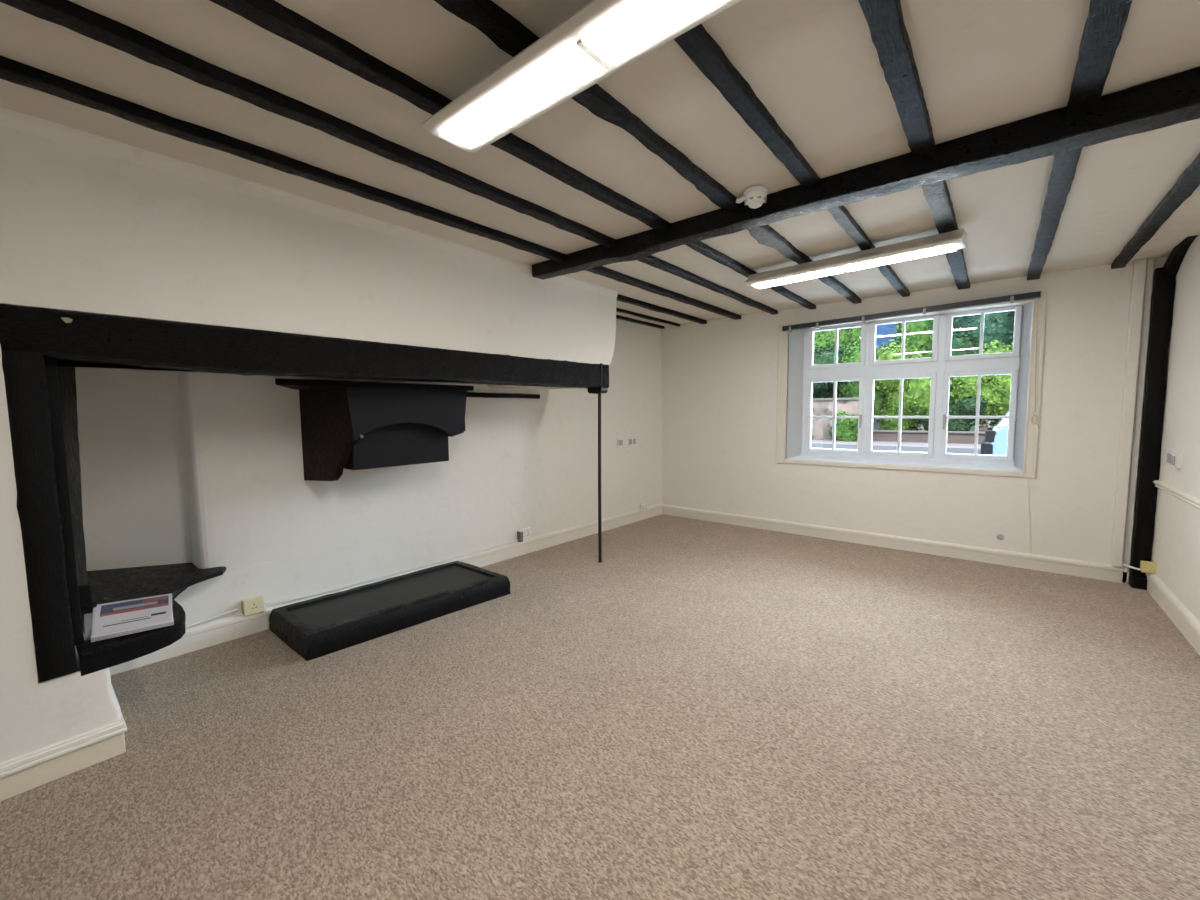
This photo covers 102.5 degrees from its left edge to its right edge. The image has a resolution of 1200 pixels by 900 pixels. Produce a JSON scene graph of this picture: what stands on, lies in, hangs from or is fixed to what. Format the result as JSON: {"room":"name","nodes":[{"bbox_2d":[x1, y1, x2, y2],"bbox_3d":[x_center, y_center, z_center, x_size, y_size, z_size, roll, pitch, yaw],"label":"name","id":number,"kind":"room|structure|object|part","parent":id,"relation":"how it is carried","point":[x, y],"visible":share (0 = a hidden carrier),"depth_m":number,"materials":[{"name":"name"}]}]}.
{"room":"empty office room","nodes":[
{"label":"empty office room","id":0,"kind":"room"},
{"bbox_2d":[0,106,617,762],"bbox_3d":[-2.722,-0.030,2.756,1.860,2.770,6.985,3,6,39],"label":"wall","id":1,"kind":"structure","parent":0,"point":[90,223],"depth_m":2.26,"materials":[{"name":"paint"}]},
{"bbox_2d":[1,350,91,681],"bbox_3d":[-2.522,0.034,2.219,0.156,1.775,0.830,-5,6,-41],"label":"timber post","id":2,"kind":"object","parent":1,"relation":"on","point":[41,395],"visible":0.89,"depth_m":1.96,"materials":[{"name":"black wood"}]},
{"bbox_2d":[0,713,126,801],"bbox_3d":[-3.271,1.383,1.024,0.370,0.149,3.224,3,6,39],"label":"baseboard","id":3,"kind":"object","parent":1,"relation":"attached to","point":[23,773],"visible":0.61,"depth_m":2.00,"materials":[{"name":"beige wood"}]},
{"bbox_2d":[76,563,225,675],"bbox_3d":[-2.602,0.851,2.830,1.623,0.102,0.718,3,6,39],"label":"shelf","id":4,"kind":"object","parent":1,"relation":"attached to","point":[120,584],"visible":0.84,"depth_m":2.66,"materials":[{"name":"paint"}]},
{"bbox_2d":[84,613,92,640],"bbox_3d":[-2.356,0.834,2.338,0.252,0.008,0.434,-5,6,-41],"label":"leaflet","id":5,"kind":"object","parent":4,"relation":"on","point":[87,617],"visible":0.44,"depth_m":2.30,"materials":[{"name":"grey paper"}]},
{"bbox_2d":[91,607,173,641],"bbox_3d":[-2.304,0.817,2.371,0.294,0.018,0.512,-5,6,-43],"label":"leaflet","id":6,"kind":"object","parent":5,"relation":"on","point":[168,623],"visible":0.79,"depth_m":2.21,"materials":[{"name":"paper"}]},
{"bbox_2d":[92,593,171,635],"bbox_3d":[-2.313,0.803,2.385,0.290,0.008,0.505,-5,6,-41],"label":"leaflet","id":7,"kind":"object","parent":6,"relation":"on","point":[133,613],"visible":1,"depth_m":2.36,"materials":[{"name":"paper"}]},
{"bbox_2d":[0,304,608,393],"bbox_3d":[-1.349,-0.553,3.134,0.221,0.292,4.285,3,6,39],"label":"lintel","id":8,"kind":"object","parent":1,"relation":"attached to","point":[62,335],"visible":0.95,"depth_m":2.47,"materials":[{"name":"black wood"}]},
{"bbox_2d":[75,319,661,626],"bbox_3d":[-2.447,-0.125,3.934,1.422,2.860,9.360,3,6,39],"label":"wall","id":9,"kind":"structure","parent":0,"point":[204,470],"depth_m":3.53,"materials":[{"name":"paint"}]},
{"bbox_2d":[242,595,265,615],"bbox_3d":[-2.365,1.069,3.293,0.054,0.113,0.126,3,6,39],"label":"wall socket","id":10,"kind":"object","parent":9,"relation":"attached to","point":[256,604],"visible":1,"depth_m":3.27,"materials":[{"name":"beige plastic"}]},
{"bbox_2d":[275,378,473,480],"bbox_3d":[-1.681,-0.140,3.597,0.588,0.697,1.422,3,6,39],"label":"hood","id":11,"kind":"object","parent":9,"relation":"attached to","point":[351,425],"visible":1,"depth_m":3.42,"materials":[{"name":"paint"}]},
{"bbox_2d":[110,503,662,675],"bbox_3d":[-0.987,1.040,4.850,0.030,0.155,5.666,4,6,42],"label":"baseboard","id":12,"kind":"structure","parent":9,"relation":"attached to","point":[208,634],"depth_m":3.63,"materials":[{"name":"white wood"}]},
{"bbox_2d":[185,609,236,627],"bbox_3d":[-2.596,1.102,3.031,0.018,0.047,0.511,4,6,42],"label":"cable","id":13,"kind":"object","parent":12,"relation":"on","point":[234,609],"visible":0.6,"depth_m":3.12,"materials":[{"name":"white plastic"}]},
{"bbox_2d":[264,540,518,603],"bbox_3d":[-1.583,0.997,4.160,0.020,0.054,2.234,4,6,41],"label":"cable","id":14,"kind":"object","parent":12,"relation":"on","point":[515,540],"visible":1,"depth_m":3.90,"materials":[{"name":"white plastic"}]},
{"bbox_2d":[467,392,539,398],"bbox_3d":[-1.007,-0.532,4.696,0.064,0.051,1.100,3,6,39],"label":"beam","id":15,"kind":"structure","parent":9,"relation":"attached to","point":[469,394],"depth_m":4.71,"materials":[{"name":"black wood"}]},
{"bbox_2d":[517,527,530,541],"bbox_3d":[-0.790,0.888,5.046,0.050,0.125,0.162,3,6,39],"label":"wall socket","id":16,"kind":"object","parent":9,"relation":"attached to","point":[524,534],"visible":1,"depth_m":5.03,"materials":[{"name":"white plastic"}]},
{"bbox_2d":[617,439,623,446],"bbox_3d":[0.262,-0.095,6.178,0.017,0.100,0.130,3,6,39],"label":"wall switch","id":17,"kind":"object","parent":9,"relation":"attached to","point":[620,442],"visible":1,"depth_m":6.17,"materials":[{"name":"white plastic"}]},
{"bbox_2d":[628,437,635,445],"bbox_3d":[0.426,-0.111,6.360,0.017,0.100,0.170,3,6,39],"label":"wall switch","id":18,"kind":"object","parent":9,"relation":"attached to","point":[631,441],"visible":1,"depth_m":6.34,"materials":[{"name":"white plastic"}]},
{"bbox_2d":[639,503,647,511],"bbox_3d":[0.598,0.790,6.599,0.039,0.100,0.150,3,6,39],"label":"wall socket","id":19,"kind":"object","parent":9,"relation":"attached to","point":[643,507],"visible":1,"depth_m":6.57,"materials":[{"name":"white plastic"}]},
{"bbox_2d":[0,514,1199,899],"bbox_3d":[-0.495,1.389,2.395,6.320,0.150,9.460,3,6,39],"label":"floor","id":20,"kind":"structure","parent":0,"point":[700,709],"depth_m":2.14,"materials":[{"name":"carpet"}]},
{"bbox_2d":[269,561,510,660],"bbox_3d":[-1.518,1.145,3.656,0.803,0.154,1.479,3,6,39],"label":"raised hearth","id":21,"kind":"object","parent":20,"relation":"on","point":[314,628],"visible":1,"depth_m":3.44,"materials":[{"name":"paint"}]},
{"bbox_3d":[-1.519,1.108,3.654,0.549,0.046,1.333,4,6,43],"label":"hearth plate","id":22,"kind":"part","parent":21,"relation":"part of","materials":[{"name":"stone"}]},
{"bbox_2d":[598,393,602,562],"bbox_3d":[-0.006,0.279,4.722,0.052,1.670,0.059,3,6,39],"label":"support pole","id":23,"kind":"object","parent":20,"relation":"on","point":[599,394],"visible":0.99,"depth_m":4.71,"materials":[{"name":"black metal"}]},
{"bbox_2d":[1128,235,1197,589],"bbox_3d":[4.289,-0.185,3.683,0.121,2.670,0.580,3,6,39],"label":"post","id":24,"kind":"object","parent":20,"relation":"on","point":[1164,279],"visible":0.91,"depth_m":3.83,"materials":[{"name":"black wood"}]},
{"bbox_2d":[1123,564,1139,569],"bbox_3d":[4.379,0.959,3.949,0.032,0.040,0.189,0,5,6],"label":"cable","id":25,"kind":"object","parent":24,"relation":"attached to","point":[1123,564],"visible":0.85,"depth_m":3.96,"materials":[{"name":"white plastic"}]},
{"bbox_3d":[4.436,-0.147,3.871,0.113,2.560,0.111,3,6,39],"label":"post","id":26,"kind":"part","parent":24,"relation":"part of","materials":[{"name":"black wood"}]},
{"bbox_2d":[0,0,1199,325],"bbox_3d":[-0.527,-1.461,2.161,6.320,0.250,9.460,3,6,39],"label":"ceiling","id":27,"kind":"structure","parent":0,"point":[815,67],"depth_m":1.91,"materials":[{"name":"paint"}]},
{"bbox_2d":[0,55,566,261],"bbox_3d":[-2.074,-1.240,1.437,0.085,0.057,5.750,3,6,39],"label":"joist","id":28,"kind":"object","parent":27,"relation":"attached to","point":[13,71],"visible":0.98,"depth_m":2.02,"materials":[{"name":"black wood"}]},
{"bbox_2d":[0,0,615,247],"bbox_3d":[-1.709,-1.219,1.137,0.084,0.056,5.750,3,6,39],"label":"joist","id":29,"kind":"object","parent":27,"relation":"attached to","point":[77,18],"visible":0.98,"depth_m":1.72,"materials":[{"name":"black wood"}]},
{"bbox_2d":[209,0,670,232],"bbox_3d":[-1.373,-1.200,0.862,0.086,0.056,5.750,3,6,39],"label":"joist","id":30,"kind":"object","parent":27,"relation":"attached to","point":[270,15],"visible":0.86,"depth_m":1.63,"materials":[{"name":"black wood"}]},
{"bbox_2d":[421,0,740,151],"bbox_3d":[-0.018,-1.186,1.388,1.456,0.101,0.242,3,6,39],"label":"ceiling light","id":31,"kind":"object","parent":27,"relation":"attached to","point":[602,38],"visible":1,"depth_m":1.42,"materials":[{"name":"white plastic"}]},
{"bbox_2d":[443,44,603,147],"bbox_3d":[-0.284,-1.157,1.611,0.666,0.012,0.124,3,6,39],"label":"diffuser","id":32,"kind":"object","parent":31,"relation":"attached to","point":[571,66],"depth_m":1.56,"materials":[{"name":"white plastic"}]},
{"bbox_2d":[583,0,722,65],"bbox_3d":[0.249,-1.127,1.173,0.666,0.012,0.124,3,6,39],"label":"diffuser","id":33,"kind":"object","parent":31,"relation":"attached to","point":[636,25],"depth_m":1.28,"materials":[{"name":"white plastic"}]},
{"bbox_2d":[434,0,742,213],"bbox_3d":[-1.018,-1.181,0.571,0.102,0.062,5.750,3,6,39],"label":"joist","id":34,"kind":"object","parent":27,"relation":"attached to","point":[504,30],"visible":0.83,"depth_m":1.78,"materials":[{"name":"black wood"}]},
{"bbox_2d":[616,315,664,328],"bbox_3d":[0.173,-1.638,5.876,0.064,0.043,2.290,3,6,39],"label":"joist","id":35,"kind":"object","parent":27,"relation":"attached to","point":[617,316],"visible":0.43,"depth_m":6.27,"materials":[{"name":"black wood"}]},
{"bbox_2d":[616,308,679,326],"bbox_3d":[0.367,-1.626,5.717,0.058,0.044,2.290,3,6,39],"label":"joist","id":36,"kind":"object","parent":27,"relation":"attached to","point":[617,309],"visible":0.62,"depth_m":5.96,"materials":[{"name":"black wood"}]},
{"bbox_2d":[617,294,706,323],"bbox_3d":[0.669,-1.602,5.470,0.077,0.057,2.290,3,6,39],"label":"joist","id":37,"kind":"object","parent":27,"relation":"attached to","point":[621,298],"visible":0.85,"depth_m":5.42,"materials":[{"name":"black wood"}]},
{"bbox_2d":[585,266,740,319],"bbox_3d":[0.769,-1.554,4.865,0.094,0.055,3.100,3,6,39],"label":"joist","id":38,"kind":"object","parent":27,"relation":"attached to","point":[603,271],"visible":0.94,"depth_m":4.57,"materials":[{"name":"black wood"}]},
{"bbox_2d":[638,255,777,314],"bbox_3d":[1.122,-1.534,4.576,0.081,0.056,3.100,3,6,39],"label":"joist","id":39,"kind":"object","parent":27,"relation":"attached to","point":[655,262],"visible":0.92,"depth_m":4.30,"materials":[{"name":"black wood"}]},
{"bbox_2d":[674,24,820,190],"bbox_3d":[-0.692,-1.162,0.302,0.082,0.057,5.750,3,6,39],"label":"joist","id":40,"kind":"object","parent":27,"relation":"attached to","point":[699,46],"visible":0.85,"depth_m":1.75,"materials":[{"name":"black wood"}]},
{"bbox_2d":[684,241,815,309],"bbox_3d":[1.456,-1.515,4.301,0.075,0.054,3.100,3,6,39],"label":"joist","id":41,"kind":"object","parent":27,"relation":"attached to","point":[699,246],"visible":0.72,"depth_m":3.83,"materials":[{"name":"black wood"}]},
{"bbox_2d":[736,186,767,208],"bbox_3d":[0.809,-1.339,2.574,0.165,0.085,0.123,1,5,18],"label":"smoke detector","id":42,"kind":"object","parent":27,"relation":"attached to","point":[754,197],"visible":1,"depth_m":2.53,"materials":[{"name":"white plastic"}]},
{"bbox_2d":[747,224,861,303],"bbox_3d":[1.791,-1.495,4.027,0.130,0.060,3.100,3,6,39],"label":"joist","id":43,"kind":"object","parent":27,"relation":"attached to","point":[766,235],"visible":0.8,"depth_m":3.45,"materials":[{"name":"black wood"}]},
{"bbox_2d":[745,229,966,287],"bbox_3d":[1.807,-1.387,3.582,1.456,0.101,0.242,4,7,44],"label":"ceiling light","id":44,"kind":"object","parent":27,"relation":"attached to","point":[954,240],"visible":1,"depth_m":3.42,"materials":[{"name":"white plastic"}]},
{"bbox_2d":[753,268,842,287],"bbox_3d":[1.559,-1.359,3.824,0.666,0.012,0.124,4,7,44],"label":"diffuser","id":45,"kind":"object","parent":44,"relation":"attached to","point":[830,271],"depth_m":3.78,"materials":[{"name":"white plastic"}]},
{"bbox_2d":[842,245,955,271],"bbox_3d":[2.056,-1.326,3.346,0.666,0.012,0.124,4,7,44],"label":"diffuser","id":46,"kind":"object","parent":44,"relation":"attached to","point":[945,248],"depth_m":3.31,"materials":[{"name":"white plastic"}]},
{"bbox_2d":[532,66,1199,279],"bbox_3d":[1.025,-1.335,2.609,3.980,0.151,0.162,3,6,39],"label":"beam","id":47,"kind":"structure","parent":27,"relation":"attached to","point":[1174,99],"depth_m":2.12,"materials":[{"name":"black wood"}]},
{"bbox_2d":[826,205,909,296],"bbox_3d":[2.152,-1.476,3.730,0.074,0.055,3.100,3,6,39],"label":"joist","id":48,"kind":"object","parent":27,"relation":"attached to","point":[840,214],"visible":0.73,"depth_m":3.21,"materials":[{"name":"black wood"}]},
{"bbox_2d":[858,0,934,160],"bbox_3d":[-0.328,-1.142,0.004,0.093,0.057,5.750,3,6,39],"label":"joist","id":49,"kind":"object","parent":27,"relation":"attached to","point":[884,18],"visible":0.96,"depth_m":1.61,"materials":[{"name":"black wood"}]},
{"bbox_2d":[922,180,969,289],"bbox_3d":[2.513,-1.455,3.434,0.105,0.054,3.100,3,6,39],"label":"joist","id":50,"kind":"object","parent":27,"relation":"attached to","point":[937,194],"visible":0.74,"depth_m":2.89,"materials":[{"name":"black wood"}]},
{"bbox_2d":[1027,148,1081,279],"bbox_3d":[2.897,-1.433,3.119,0.097,0.056,3.100,3,6,39],"label":"joist","id":51,"kind":"object","parent":27,"relation":"attached to","point":[1063,171],"visible":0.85,"depth_m":2.71,"materials":[{"name":"black wood"}]},
{"bbox_2d":[1066,0,1131,115],"bbox_3d":[0.061,-1.120,-0.315,0.096,0.054,5.750,3,6,39],"label":"joist","id":52,"kind":"object","parent":27,"relation":"attached to","point":[1106,20],"visible":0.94,"depth_m":1.53,"materials":[{"name":"black wood"}]},
{"bbox_2d":[1111,153,1199,268],"bbox_3d":[3.294,-1.412,2.793,0.089,0.055,3.100,3,6,39],"label":"joist","id":53,"kind":"object","parent":27,"relation":"attached to","point":[1188,182],"visible":1,"depth_m":2.81,"materials":[{"name":"black wood"}]},
{"bbox_2d":[662,256,1167,575],"bbox_3d":[2.398,-0.334,5.803,6.320,2.860,0.300,3,6,39],"label":"wall","id":54,"kind":"structure","parent":0,"point":[719,376],"depth_m":4.93,"materials":[{"name":"paint"}]},
{"bbox_2d":[662,504,1127,583],"bbox_3d":[2.653,0.954,5.496,4.586,0.140,0.030,3,6,39],"label":"baseboard","id":55,"kind":"structure","parent":54,"relation":"attached to","point":[1092,570],"depth_m":4.94,"materials":[{"name":"beige wood"}]},
{"bbox_2d":[776,292,1046,478],"bbox_3d":[3.109,-0.623,5.132,2.342,1.650,0.268,3,6,39],"label":"window","id":56,"kind":"structure","parent":54,"relation":"in","point":[941,366],"depth_m":4.94,"materials":[{"name":"white plastic"}]},
{"bbox_3d":[2.901,-0.318,5.365,0.024,0.150,0.034,3,6,39],"label":"handle","id":57,"kind":"part","parent":56,"relation":"part of","materials":[{"name":"grey plastic"}]},
{"bbox_3d":[3.119,0.147,5.171,2.129,0.070,0.173,3,6,39],"label":"sill","id":58,"kind":"part","parent":56,"relation":"part of","materials":[{"name":"white plastic"}]},
{"bbox_2d":[782,291,1040,410],"bbox_3d":[3.025,-0.920,4.983,2.255,1.050,0.062,3,6,39],"label":"blind","id":59,"kind":"object","parent":56,"relation":"attached to","point":[1032,295],"visible":1,"depth_m":4.74,"materials":[{"name":"grey plastic"}]},
{"bbox_3d":[3.010,-1.399,4.944,2.240,0.090,0.035,3,6,39],"label":"head rail","id":60,"kind":"part","parent":59,"relation":"part of","materials":[{"name":"grey metal"}]},
{"bbox_3d":[3.877,-0.857,4.277,0.040,1.020,0.013,0,5,3],"label":"pull cord","id":61,"kind":"part","parent":59,"relation":"part of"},
{"bbox_3d":[3.489,-0.285,4.882,0.024,0.150,0.034,3,6,39],"label":"handle","id":62,"kind":"part","parent":56,"relation":"part of","materials":[{"name":"grey plastic"}]},
{"bbox_2d":[1031,410,1039,427],"bbox_3d":[3.912,-0.278,4.319,0.062,0.162,0.032,3,6,39],"label":"cleat","id":63,"kind":"object","parent":56,"relation":"attached to","point":[1034,411],"visible":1,"depth_m":4.32,"materials":[{"name":"beige plastic"}]},
{"bbox_2d":[997,534,1003,539],"bbox_3d":[3.791,0.825,4.557,0.056,0.056,0.010,3,6,39],"label":"disc","id":64,"kind":"object","parent":54,"relation":"attached to","point":[999,536],"visible":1,"depth_m":4.55,"materials":[{"name":"grey plastic"}]},
{"bbox_2d":[1028,478,1030,553],"bbox_3d":[3.936,0.603,4.414,0.057,0.698,0.011,3,6,39],"label":"cable","id":65,"kind":"object","parent":54,"relation":"attached to","point":[1028,478],"visible":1,"depth_m":4.41,"materials":[{"name":"white plastic"}]},
{"bbox_2d":[1110,258,1154,583],"bbox_3d":[4.370,-0.204,3.958,0.115,2.660,0.050,3,6,39],"label":"pipe","id":66,"kind":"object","parent":54,"relation":"attached to","point":[1143,269],"depth_m":3.94,"materials":[{"name":"paint"}]},
{"bbox_2d":[1150,234,1199,620],"bbox_3d":[1.791,0.116,0.423,0.200,2.860,9.310,3,6,39],"label":"wall","id":67,"kind":"structure","parent":0,"point":[1175,544],"depth_m":3.42,"materials":[{"name":"paint"}]},
{"bbox_2d":[1140,561,1155,573],"bbox_3d":[4.370,0.935,3.839,0.075,0.080,0.074,3,6,39],"label":"junction box","id":68,"kind":"object","parent":67,"relation":"attached to","point":[1145,566],"visible":1,"depth_m":3.82,"materials":[{"name":"plastic"}]},
{"bbox_2d":[1146,573,1199,654],"bbox_3d":[1.694,1.357,0.571,0.030,0.163,8.840,3,6,39],"label":"baseboard","id":69,"kind":"structure","parent":67,"relation":"attached to","point":[1179,614],"depth_m":3.28,"materials":[{"name":"white wood"}]},
{"bbox_2d":[1166,450,1182,468],"bbox_3d":[4.100,0.070,3.418,0.034,0.111,0.395,3,6,39],"label":"wall switch","id":70,"kind":"object","parent":67,"relation":"attached to","point":[1174,459],"visible":1,"depth_m":3.42,"materials":[{"name":"white plastic"}]},
{"bbox_2d":[1153,480,1199,508],"bbox_3d":[1.684,0.575,0.508,0.034,0.058,8.840,3,6,39],"label":"trim","id":71,"kind":"structure","parent":67,"relation":"attached to","point":[1194,501],"depth_m":3.35,"materials":[{"name":"white wood"}]},
{"label":"outside","id":72,"kind":"structure","parent":0,"visible":0},
{"bbox_3d":[5.699,0.651,6.989,80.000,0.130,5.300,3,6,39],"label":"forecourt","id":73,"kind":"object","parent":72,"visible":0},
{"bbox_2d":[980,410,1008,455],"bbox_3d":[8.493,-0.227,7.579,3.870,1.480,1.700,3,6,39],"label":"car","id":74,"kind":"object","parent":73,"relation":"on","point":[995,441],"visible":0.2,"depth_m":8.05,"materials":[{"name":"paint"}]},
{"bbox_2d":[985,430,994,441],"bbox_3d":[6.615,-0.234,8.163,0.130,0.200,0.206,3,6,39],"label":"tail lamp","id":75,"kind":"object","parent":74,"relation":"on","point":[989,434],"depth_m":8.09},
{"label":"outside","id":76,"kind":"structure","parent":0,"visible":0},
{"bbox_3d":[21.104,-0.941,25.650,80.000,0.300,53.600,3,6,39],"label":"ground","id":77,"kind":"structure","parent":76,"visible":0},
{"bbox_2d":[812,344,845,398],"bbox_3d":[7.283,-2.698,16.503,2.484,2.370,1.636,3,6,39],"label":"bush","id":78,"kind":"object","parent":77,"relation":"on","point":[825,356],"visible":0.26,"depth_m":16.06,"materials":[{"name":"green plant"}]},
{"bbox_2d":[812,343,850,398],"bbox_3d":[8.533,-2.515,18.216,3.257,2.802,1.667,3,6,36],"label":"bush","id":79,"kind":"object","parent":77,"relation":"on","point":[827,393],"visible":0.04,"depth_m":17.73,"materials":[{"name":"green plant"}]},
{"bbox_2d":[814,327,858,349],"bbox_3d":[8.929,-3.805,19.470,2.423,6.710,2.397,-2,5,-15],"label":"tree","id":80,"kind":"object","parent":77,"relation":"on","point":[821,338],"visible":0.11,"depth_m":18.61,"materials":[{"name":"green plant"}]},
{"bbox_2d":[850,327,860,344],"bbox_3d":[11.529,-4.305,22.925,2.373,7.080,1.831,3,6,39],"label":"tree","id":81,"kind":"object","parent":77,"relation":"on","point":[858,330],"visible":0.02,"depth_m":22.11,"materials":[{"name":"green plant"}]},
{"bbox_2d":[838,341,886,424],"bbox_3d":[8.620,-2.148,15.546,1.692,2.722,1.739,3,6,39],"label":"bush","id":82,"kind":"object","parent":77,"relation":"on","point":[849,389],"visible":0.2,"depth_m":15.27,"materials":[{"name":"green plant"}]},
{"bbox_2d":[811,443,980,453],"bbox_3d":[9.160,0.152,11.171,80.000,0.360,0.200,3,6,39],"label":"kerb","id":83,"kind":"object","parent":77,"relation":"on","point":[957,450],"depth_m":12.34,"materials":[{"name":"concrete"}]},
{"bbox_2d":[873,323,919,430],"bbox_3d":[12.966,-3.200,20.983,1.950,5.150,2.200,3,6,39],"label":"house","id":84,"kind":"structure","parent":77,"relation":"on","point":[885,332],"depth_m":20.85,"materials":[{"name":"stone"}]},
{"bbox_2d":[874,339,957,430],"bbox_3d":[9.353,-1.803,14.514,2.316,3.173,1.881,3,6,39],"label":"bush","id":85,"kind":"object","parent":77,"relation":"on","point":[916,391],"visible":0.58,"depth_m":14.28,"materials":[{"name":"green plant"}]},
{"bbox_2d":[893,317,955,430],"bbox_3d":[12.233,-3.398,18.217,2.084,6.030,1.938,1,5,16],"label":"tree","id":86,"kind":"object","parent":77,"relation":"on","point":[918,334],"visible":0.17,"depth_m":17.54,"materials":[{"name":"green plant"}]},
{"bbox_2d":[921,395,987,430],"bbox_3d":[10.007,-0.942,13.614,1.480,1.210,1.091,3,6,39],"label":"bush","id":87,"kind":"object","parent":77,"relation":"on","point":[967,407],"visible":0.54,"depth_m":13.24,"materials":[{"name":"green plant"}]},
{"bbox_2d":[926,327,1000,379],"bbox_3d":[11.795,-2.368,15.758,2.487,3.302,1.344,3,6,39],"label":"bush","id":88,"kind":"object","parent":77,"relation":"on","point":[961,345],"visible":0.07,"depth_m":15.30,"materials":[{"name":"green plant"}]},
{"bbox_2d":[949,340,1012,426],"bbox_3d":[11.096,-1.670,13.448,2.406,2.771,1.804,3,6,37],"label":"bush","id":89,"kind":"object","parent":77,"relation":"on","point":[995,389],"visible":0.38,"depth_m":13.08,"materials":[{"name":"green leaf"}]},
{"bbox_2d":[952,310,1014,431],"bbox_3d":[13.347,-3.647,16.517,3.230,6.779,2.456,3,6,39],"label":"tree","id":90,"kind":"object","parent":77,"relation":"on","point":[999,326],"visible":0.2,"depth_m":15.93,"materials":[{"name":"green leaf"},{"name":"bark"}]},
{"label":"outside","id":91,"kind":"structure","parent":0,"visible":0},
{"bbox_2d":[920,421,996,430],"bbox_3d":[19.886,-5.514,39.630,100.000,6.950,33.000,3,6,39],"label":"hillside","id":92,"kind":"structure","parent":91,"point":[972,427],"depth_m":22.03,"materials":[{"name":"green plant"}]},
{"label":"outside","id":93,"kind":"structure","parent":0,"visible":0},
{"bbox_2d":[811,439,980,447],"bbox_3d":[9.795,0.087,11.941,80.000,0.350,1.800,3,6,39],"label":"pavement","id":94,"kind":"structure","parent":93,"point":[812,440],"depth_m":13.24,"materials":[{"name":"grey concrete"}]},
{"bbox_2d":[811,397,858,439],"bbox_3d":[4.567,-1.135,17.447,8.840,1.300,0.500,3,6,39],"label":"wall","id":95,"kind":"structure","parent":94,"relation":"on","point":[820,406],"depth_m":15.10,"materials":[{"name":"stone"}]},
{"bbox_2d":[829,410,857,441],"bbox_3d":[7.374,-0.647,14.454,0.985,1.111,0.536,3,6,39],"label":"bush","id":96,"kind":"object","parent":94,"relation":"on","point":[846,428],"visible":0.82,"depth_m":14.31,"materials":[{"name":"green plant"}]},
{"bbox_2d":[872,430,984,443],"bbox_3d":[13.796,-0.120,9.820,15.150,0.320,0.350,3,6,39],"label":"wall","id":97,"kind":"structure","parent":94,"relation":"on","point":[962,437],"depth_m":13.57,"materials":[{"name":"brick"}]}
]}

